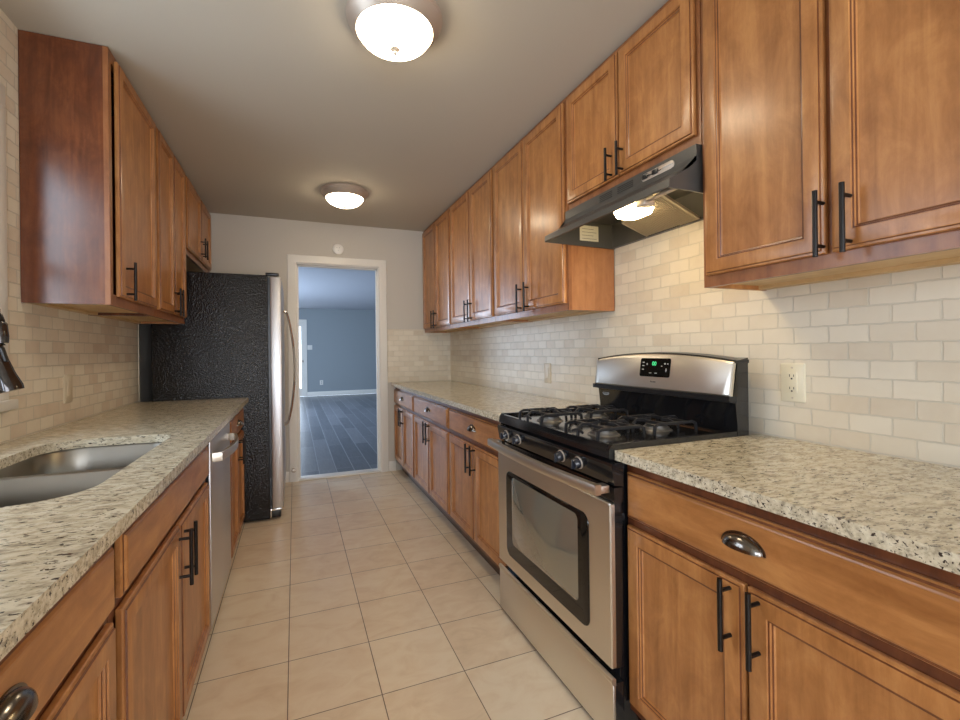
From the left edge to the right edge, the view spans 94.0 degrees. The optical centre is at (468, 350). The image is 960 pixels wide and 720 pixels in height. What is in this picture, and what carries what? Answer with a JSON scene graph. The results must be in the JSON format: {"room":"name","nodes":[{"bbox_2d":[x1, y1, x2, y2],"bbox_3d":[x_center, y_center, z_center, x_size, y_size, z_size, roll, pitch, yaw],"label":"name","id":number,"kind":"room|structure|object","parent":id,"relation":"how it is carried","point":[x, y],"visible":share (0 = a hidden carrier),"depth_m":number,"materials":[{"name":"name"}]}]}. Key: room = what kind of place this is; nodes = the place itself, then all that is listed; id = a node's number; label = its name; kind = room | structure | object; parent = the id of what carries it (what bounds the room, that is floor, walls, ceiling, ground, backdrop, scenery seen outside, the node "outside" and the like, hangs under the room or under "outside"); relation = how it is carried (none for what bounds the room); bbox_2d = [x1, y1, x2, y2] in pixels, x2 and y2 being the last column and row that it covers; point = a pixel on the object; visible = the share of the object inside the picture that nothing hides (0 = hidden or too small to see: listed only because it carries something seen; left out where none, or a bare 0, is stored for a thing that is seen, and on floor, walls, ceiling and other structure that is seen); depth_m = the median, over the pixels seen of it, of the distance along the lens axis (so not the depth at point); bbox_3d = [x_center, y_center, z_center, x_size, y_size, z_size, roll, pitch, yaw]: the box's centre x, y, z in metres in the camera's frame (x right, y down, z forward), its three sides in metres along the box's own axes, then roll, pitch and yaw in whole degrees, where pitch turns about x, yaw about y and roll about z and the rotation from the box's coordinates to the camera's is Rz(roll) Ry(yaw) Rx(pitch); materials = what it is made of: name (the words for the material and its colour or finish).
{"room":"kitchen","nodes":[
{"label":"kitchen","id":0,"kind":"room"},
{"bbox_2d":[5,75,151,442],"bbox_3d":[-1.736,-0.003,1.588,0.120,2.450,5.020,-1,0,-21],"label":"wall","id":1,"kind":"structure","parent":0,"point":[144,329],"depth_m":3.13,"materials":[{"name":"beige tile"}]},
{"bbox_2d":[0,83,18,411],"bbox_3d":[-1.518,-0.374,1.114,0.130,1.165,1.069,-1,0,-21],"label":"window","id":2,"kind":"structure","parent":1,"relation":"in","point":[6,404],"depth_m":1.59,"materials":[{"name":"white"}]},
{"bbox_2d":[63,374,72,403],"bbox_3d":[-1.833,0.173,2.046,0.009,0.130,0.077,-1,0,-21],"label":"wall outlet","id":3,"kind":"object","parent":1,"relation":"attached to","point":[67,379],"visible":1,"depth_m":2.03,"materials":[{"name":"beige plastic"}]},
{"bbox_2d":[67,381,70,395],"bbox_3d":[-1.830,0.173,2.047,0.004,0.068,0.033,-1,0,-21],"label":"receptacle","id":4,"kind":"object","parent":3,"relation":"attached to","point":[68,382],"depth_m":2.04,"materials":[{"name":"beige plastic"}]},
{"bbox_2d":[0,9,138,443],"bbox_3d":[-1.582,-0.452,1.358,0.010,1.558,3.475,-1,0,-21],"label":"backsplash","id":5,"kind":"structure","parent":1,"relation":"attached to","point":[46,344],"depth_m":1.87,"materials":[{"name":"tile"}]},
{"bbox_2d":[18,30,157,315],"bbox_3d":[-1.668,-0.705,2.052,0.338,1.043,0.612,-1,0,-21],"label":"upper cabinet","id":6,"kind":"object","parent":1,"relation":"attached to","point":[87,139],"visible":1,"depth_m":1.78,"materials":[{"name":"brown wood"}]},
{"bbox_2d":[90,127,186,323],"bbox_3d":[-1.905,-0.702,2.659,0.338,1.043,0.685,-1,0,-21],"label":"upper cabinet","id":7,"kind":"object","parent":1,"relation":"attached to","point":[170,176],"visible":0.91,"depth_m":2.66,"materials":[{"name":"brown wood"}]},
{"bbox_2d":[138,324,139,400],"bbox_3d":[-2.207,0.073,2.982,0.014,0.528,0.012,-1,0,-21],"label":"trim","id":8,"kind":"structure","parent":1,"relation":"attached to","point":[138,324],"depth_m":2.98,"materials":[{"name":"beige stone"}]},
{"bbox_2d":[185,174,211,271],"bbox_3d":[-2.213,-0.942,3.442,0.338,0.553,0.987,-1,0,-21],"label":"upper cabinet","id":9,"kind":"object","parent":1,"relation":"attached to","point":[198,218],"visible":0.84,"depth_m":3.44,"materials":[{"name":"brown wood"}]},
{"bbox_2d":[210,213,424,481],"bbox_3d":[-1.448,-0.004,4.330,2.650,2.450,0.120,-1,0,-21],"label":"wall","id":10,"kind":"structure","parent":0,"point":[240,244],"depth_m":4.28,"materials":[{"name":"beige paint"}]},
{"bbox_2d":[285,472,288,482],"bbox_3d":[-2.103,1.179,3.996,0.922,0.100,0.013,-1,0,-21],"label":"baseboard","id":11,"kind":"structure","parent":10,"relation":"attached to","point":[287,473],"depth_m":4.15,"materials":[{"name":"white"}]},
{"bbox_2d":[287,254,388,481],"bbox_3d":[-1.272,0.156,4.387,0.927,2.126,0.140,-1,0,-21],"label":"door frame","id":12,"kind":"structure","parent":10,"relation":"in","point":[293,261],"depth_m":4.36,"materials":[{"name":"white wood"}]},
{"bbox_2d":[332,244,343,254],"bbox_3d":[-1.267,-0.984,4.329,0.106,0.106,0.025,-1,0,-21],"label":"smoke detector","id":13,"kind":"object","parent":10,"relation":"attached to","point":[338,249],"visible":1,"depth_m":4.32,"materials":[{"name":"white plastic"}]},
{"bbox_2d":[389,461,395,470],"bbox_3d":[-0.773,1.163,4.515,0.071,0.100,0.013,-1,0,-21],"label":"baseboard","id":14,"kind":"structure","parent":10,"relation":"attached to","point":[392,464],"depth_m":4.51,"materials":[{"name":"white"}]},
{"bbox_2d":[387,329,450,382],"bbox_3d":[-0.510,0.049,4.626,0.668,0.538,0.010,-1,0,-21],"label":"backsplash","id":15,"kind":"structure","parent":10,"relation":"attached to","point":[412,355],"depth_m":4.61,"materials":[{"name":"tile"}]},
{"bbox_2d":[0,0,668,231],"bbox_3d":[-1.001,-1.289,0.422,4.870,0.100,7.500,-1,0,-21],"label":"ceiling","id":16,"kind":"structure","parent":0,"point":[262,105],"depth_m":2.10,"materials":[{"name":"beige paint"}]},
{"bbox_2d":[321,183,367,209],"bbox_3d":[-0.963,-1.165,3.469,0.356,0.141,0.356,-1,0,-21],"label":"ceiling light","id":17,"kind":"object","parent":16,"relation":"attached to","point":[341,195],"visible":1,"depth_m":3.37,"materials":[{"name":"white glass"}]},
{"bbox_2d":[345,0,441,60],"bbox_3d":[-0.277,-1.175,1.672,0.356,0.141,0.356,-1,0,-21],"label":"ceiling light","id":18,"kind":"object","parent":16,"relation":"attached to","point":[392,30],"visible":1,"depth_m":1.60,"materials":[{"name":"white glass"}]},
{"bbox_2d":[298,267,375,309],"bbox_3d":[-1.495,-1.268,9.021,8.200,0.110,8.640,-1,0,-21],"label":"ceiling","id":19,"kind":"structure","parent":0,"point":[319,288],"depth_m":8.70,"materials":[{"name":"grey paint"}]},
{"bbox_2d":[299,309,375,391],"bbox_3d":[-3.068,0.026,13.090,8.200,2.450,0.100,-1,0,-21],"label":"wall","id":20,"kind":"structure","parent":0,"point":[342,355],"depth_m":12.80,"materials":[{"name":"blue paint"}]},
{"bbox_2d":[299,319,307,396],"bbox_3d":[-5.011,0.204,12.277,1.065,2.140,0.120,-1,0,-21],"label":"door","id":21,"kind":"structure","parent":20,"relation":"in","point":[302,322],"depth_m":12.44,"materials":[{"name":"white"}]},
{"bbox_2d":[308,389,375,395],"bbox_3d":[-1.857,1.177,13.494,5.675,0.120,0.015,-1,0,-21],"label":"baseboard","id":22,"kind":"structure","parent":20,"relation":"attached to","point":[368,391],"depth_m":12.80,"materials":[{"name":"white wood"}]},
{"bbox_2d":[300,393,376,475],"bbox_3d":[-1.460,1.279,9.008,8.200,0.096,8.660,-1,0,-21],"label":"floor","id":23,"kind":"structure","parent":0,"point":[338,433],"depth_m":6.68,"materials":[{"name":"grey wood"}]},
{"bbox_2d":[183,470,592,719],"bbox_3d":[-1.026,1.262,0.397,4.750,0.100,7.500,-1,0,-21],"label":"floor","id":24,"kind":"structure","parent":0,"point":[362,600],"depth_m":1.97,"materials":[{"name":"beige tile"}]},
{"bbox_2d":[0,545,116,719],"bbox_3d":[-0.844,0.779,0.432,0.682,0.862,0.777,-1,0,-21],"label":"base cabinet","id":25,"kind":"object","parent":24,"relation":"on","point":[64,667],"visible":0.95,"depth_m":0.71,"materials":[{"name":"brown wood"}]},
{"bbox_2d":[107,446,210,719],"bbox_3d":[-1.179,0.784,1.289,0.682,0.862,1.059,-1,0,-21],"label":"base cabinet","id":26,"kind":"object","parent":24,"relation":"on","point":[160,616],"visible":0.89,"depth_m":1.25,"materials":[{"name":"brown wood"}]},
{"bbox_2d":[0,397,247,660],"bbox_3d":[-1.265,0.339,1.496,0.662,0.030,3.311,-1,0,-21],"label":"countertop","id":27,"kind":"structure","parent":26,"relation":"on","point":[46,546],"depth_m":0.94,"materials":[{"name":"beige stone"}]},
{"bbox_2d":[0,309,24,393],"bbox_3d":[-1.221,0.072,1.015,0.324,0.502,0.128,-1,0,-1],"label":"kitchen faucet","id":28,"kind":"object","parent":27,"relation":"on","point":[10,381],"visible":1,"depth_m":1.05,"materials":[{"name":"silver metal"}]},
{"bbox_2d":[0,442,161,548],"bbox_3d":[-1.173,0.454,1.286,0.441,0.200,0.907,-1,0,-21],"label":"sink","id":29,"kind":"object","parent":27,"relation":"in","point":[56,474],"visible":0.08,"depth_m":1.42,"materials":[{"name":"silver metal"}]},
{"bbox_2d":[0,468,123,548],"bbox_3d":[-1.091,0.453,1.076,0.441,0.200,0.455,-1,0,-21],"label":"basin","id":30,"kind":"object","parent":29,"relation":"in","point":[19,490],"depth_m":1.26,"materials":[{"name":"silver metal"}]},
{"bbox_2d":[0,442,161,478],"bbox_3d":[-1.257,0.455,1.499,0.441,0.200,0.450,-1,0,-21],"label":"basin","id":31,"kind":"object","parent":29,"relation":"in","point":[95,459],"depth_m":1.64,"materials":[{"name":"silver metal"}]},
{"bbox_2d":[205,422,238,628],"bbox_3d":[-1.443,0.790,2.089,0.652,0.858,0.620,-1,0,-21],"label":"dishwasher","id":32,"kind":"object","parent":24,"relation":"on","point":[220,449],"visible":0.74,"depth_m":2.09,"materials":[{"name":"silver metal"}]},
{"bbox_2d":[151,271,295,521],"bbox_3d":[-1.855,0.333,3.558,0.894,1.785,0.952,-1,0,-21],"label":"refrigerator","id":33,"kind":"object","parent":24,"relation":"on","point":[230,343],"visible":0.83,"depth_m":3.15,"materials":[{"name":"black metal"}]},
{"bbox_2d":[230,408,245,558],"bbox_3d":[-1.731,0.792,2.704,0.682,0.862,0.705,-1,0,-21],"label":"base cabinet","id":34,"kind":"object","parent":24,"relation":"on","point":[238,458],"visible":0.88,"depth_m":2.77,"materials":[{"name":"brown wood"}]},
{"bbox_2d":[394,387,422,491],"bbox_3d":[-0.346,0.777,4.250,0.651,0.862,0.792,-1,0,-21],"label":"base cabinet","id":35,"kind":"object","parent":24,"relation":"on","point":[404,413],"visible":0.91,"depth_m":4.09,"materials":[{"name":"brown wood"}]},
{"bbox_2d":[414,394,460,532],"bbox_3d":[-0.035,0.772,3.451,0.651,0.862,0.917,-1,0,-21],"label":"base cabinet","id":36,"kind":"object","parent":24,"relation":"on","point":[432,431],"visible":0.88,"depth_m":3.27,"materials":[{"name":"brown wood"}]},
{"bbox_2d":[449,406,507,574],"bbox_3d":[0.291,0.767,2.616,0.651,0.862,0.868,-1,0,-21],"label":"base cabinet","id":37,"kind":"object","parent":24,"relation":"on","point":[474,480],"visible":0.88,"depth_m":2.48,"materials":[{"name":"brown wood"}]},
{"bbox_2d":[391,380,588,420],"bbox_3d":[-0.019,0.326,3.419,0.634,0.030,2.590,-1,0,-21],"label":"countertop","id":38,"kind":"structure","parent":37,"relation":"on","point":[488,402],"depth_m":2.93,"materials":[{"name":"beige stone"}]},
{"bbox_2d":[488,352,748,719],"bbox_3d":[0.532,0.602,1.803,0.692,1.186,0.806,-1,0,-21],"label":"gas range","id":39,"kind":"object","parent":24,"relation":"on","point":[563,502],"visible":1,"depth_m":1.61,"materials":[{"name":"silver metal"}]},
{"bbox_2d":[499,407,736,461],"bbox_3d":[0.536,0.311,1.820,0.545,0.051,0.782,-1,0,-21],"label":"cooktop","id":40,"kind":"object","parent":39,"relation":"in","point":[584,443],"depth_m":1.63,"materials":[{"name":"black metal"}]},
{"bbox_2d":[627,464,959,719],"bbox_3d":[0.882,0.758,1.100,0.651,0.862,0.787,-1,0,-21],"label":"base cabinet","id":41,"kind":"object","parent":24,"relation":"on","point":[738,610],"visible":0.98,"depth_m":0.94,"materials":[{"name":"brown wood"}]},
{"bbox_2d":[615,434,959,574],"bbox_3d":[0.895,0.312,1.077,0.634,0.030,0.859,-1,0,-21],"label":"countertop","id":42,"kind":"structure","parent":41,"relation":"on","point":[910,509],"depth_m":1.00,"materials":[{"name":"beige stone"}]},
{"bbox_2d":[456,249,947,466],"bbox_3d":[1.205,-0.039,1.340,0.120,2.450,7.620,-1,0,-21],"label":"wall","id":43,"kind":"structure","parent":0,"point":[614,249],"depth_m":2.32,"materials":[{"name":"beige paint"}]},
{"bbox_2d":[422,206,473,332],"bbox_3d":[-0.207,-0.716,4.283,0.335,1.051,0.876,-1,0,-21],"label":"upper cabinet","id":44,"kind":"object","parent":43,"relation":"attached to","point":[436,238],"visible":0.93,"depth_m":4.17,"materials":[{"name":"brown wood"}]},
{"bbox_2d":[450,166,525,328],"bbox_3d":[0.114,-0.721,3.461,0.335,1.051,0.882,-1,0,-21],"label":"upper cabinet","id":45,"kind":"object","parent":43,"relation":"attached to","point":[471,215],"visible":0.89,"depth_m":3.34,"materials":[{"name":"brown wood"}]},
{"bbox_2d":[544,363,550,382],"bbox_3d":[0.511,0.146,2.918,0.009,0.130,0.077,-1,0,-21],"label":"wall outlet","id":46,"kind":"object","parent":43,"relation":"attached to","point":[547,366],"visible":1,"depth_m":2.91,"materials":[{"name":"beige plastic"}]},
{"bbox_2d":[493,97,614,321],"bbox_3d":[0.432,-0.726,2.645,0.335,1.051,0.863,-1,0,-21],"label":"upper cabinet","id":47,"kind":"object","parent":43,"relation":"attached to","point":[535,279],"visible":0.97,"depth_m":2.45,"materials":[{"name":"brown wood"}]},
{"bbox_2d":[544,144,702,248],"bbox_3d":[0.694,-0.596,1.866,0.414,0.174,0.768,-1,0,-21],"label":"range hood","id":48,"kind":"object","parent":43,"relation":"attached to","point":[667,196],"visible":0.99,"depth_m":1.80,"materials":[{"name":"black metal"}]},
{"bbox_2d":[614,188,677,219],"bbox_3d":[0.661,-0.534,1.616,0.107,0.050,0.312,-1,0,-21],"label":"lamp","id":49,"kind":"object","parent":48,"relation":"attached to","point":[644,207],"depth_m":1.64,"materials":[{"name":"white glass"}]},
{"bbox_2d":[652,168,657,174],"bbox_3d":[0.680,-0.656,1.638,0.006,0.017,0.026,-1,0,-21],"label":"rocker switch","id":50,"kind":"object","parent":48,"relation":"attached to","point":[654,170],"depth_m":1.63,"materials":[{"name":"black plastic"}]},
{"bbox_2d":[566,0,701,209],"bbox_3d":[0.727,-0.970,1.880,0.335,0.572,0.772,-1,0,-21],"label":"upper cabinet","id":51,"kind":"object","parent":43,"relation":"attached to","point":[641,107],"visible":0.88,"depth_m":1.73,"materials":[{"name":"brown wood"}]},
{"bbox_2d":[450,220,959,468],"bbox_3d":[0.613,0.004,2.681,0.010,1.380,4.450,-1,0,-21],"label":"backsplash","id":52,"kind":"structure","parent":43,"relation":"attached to","point":[880,354],"depth_m":1.49,"materials":[{"name":"tile"}]},
{"bbox_2d":[781,363,805,402],"bbox_3d":[1.072,0.105,1.481,0.010,0.128,0.077,-1,0,-21],"label":"wall outlet","id":53,"kind":"object","parent":43,"relation":"attached to","point":[793,375],"visible":1,"depth_m":1.47,"materials":[{"name":"beige plastic"}]},
{"bbox_2d":[787,372,797,392],"bbox_3d":[1.069,0.106,1.480,0.004,0.068,0.033,-1,0,-21],"label":"receptacle","id":54,"kind":"object","parent":53,"relation":"attached to","point":[792,377],"depth_m":1.48,"materials":[{"name":"beige plastic"}]},
{"bbox_2d":[701,0,959,290],"bbox_3d":[1.010,-0.736,1.164,0.335,1.049,0.757,-1,0,-21],"label":"upper cabinet","id":55,"kind":"object","parent":43,"relation":"attached to","point":[831,128],"visible":1,"depth_m":1.13,"materials":[{"name":"brown wood"}]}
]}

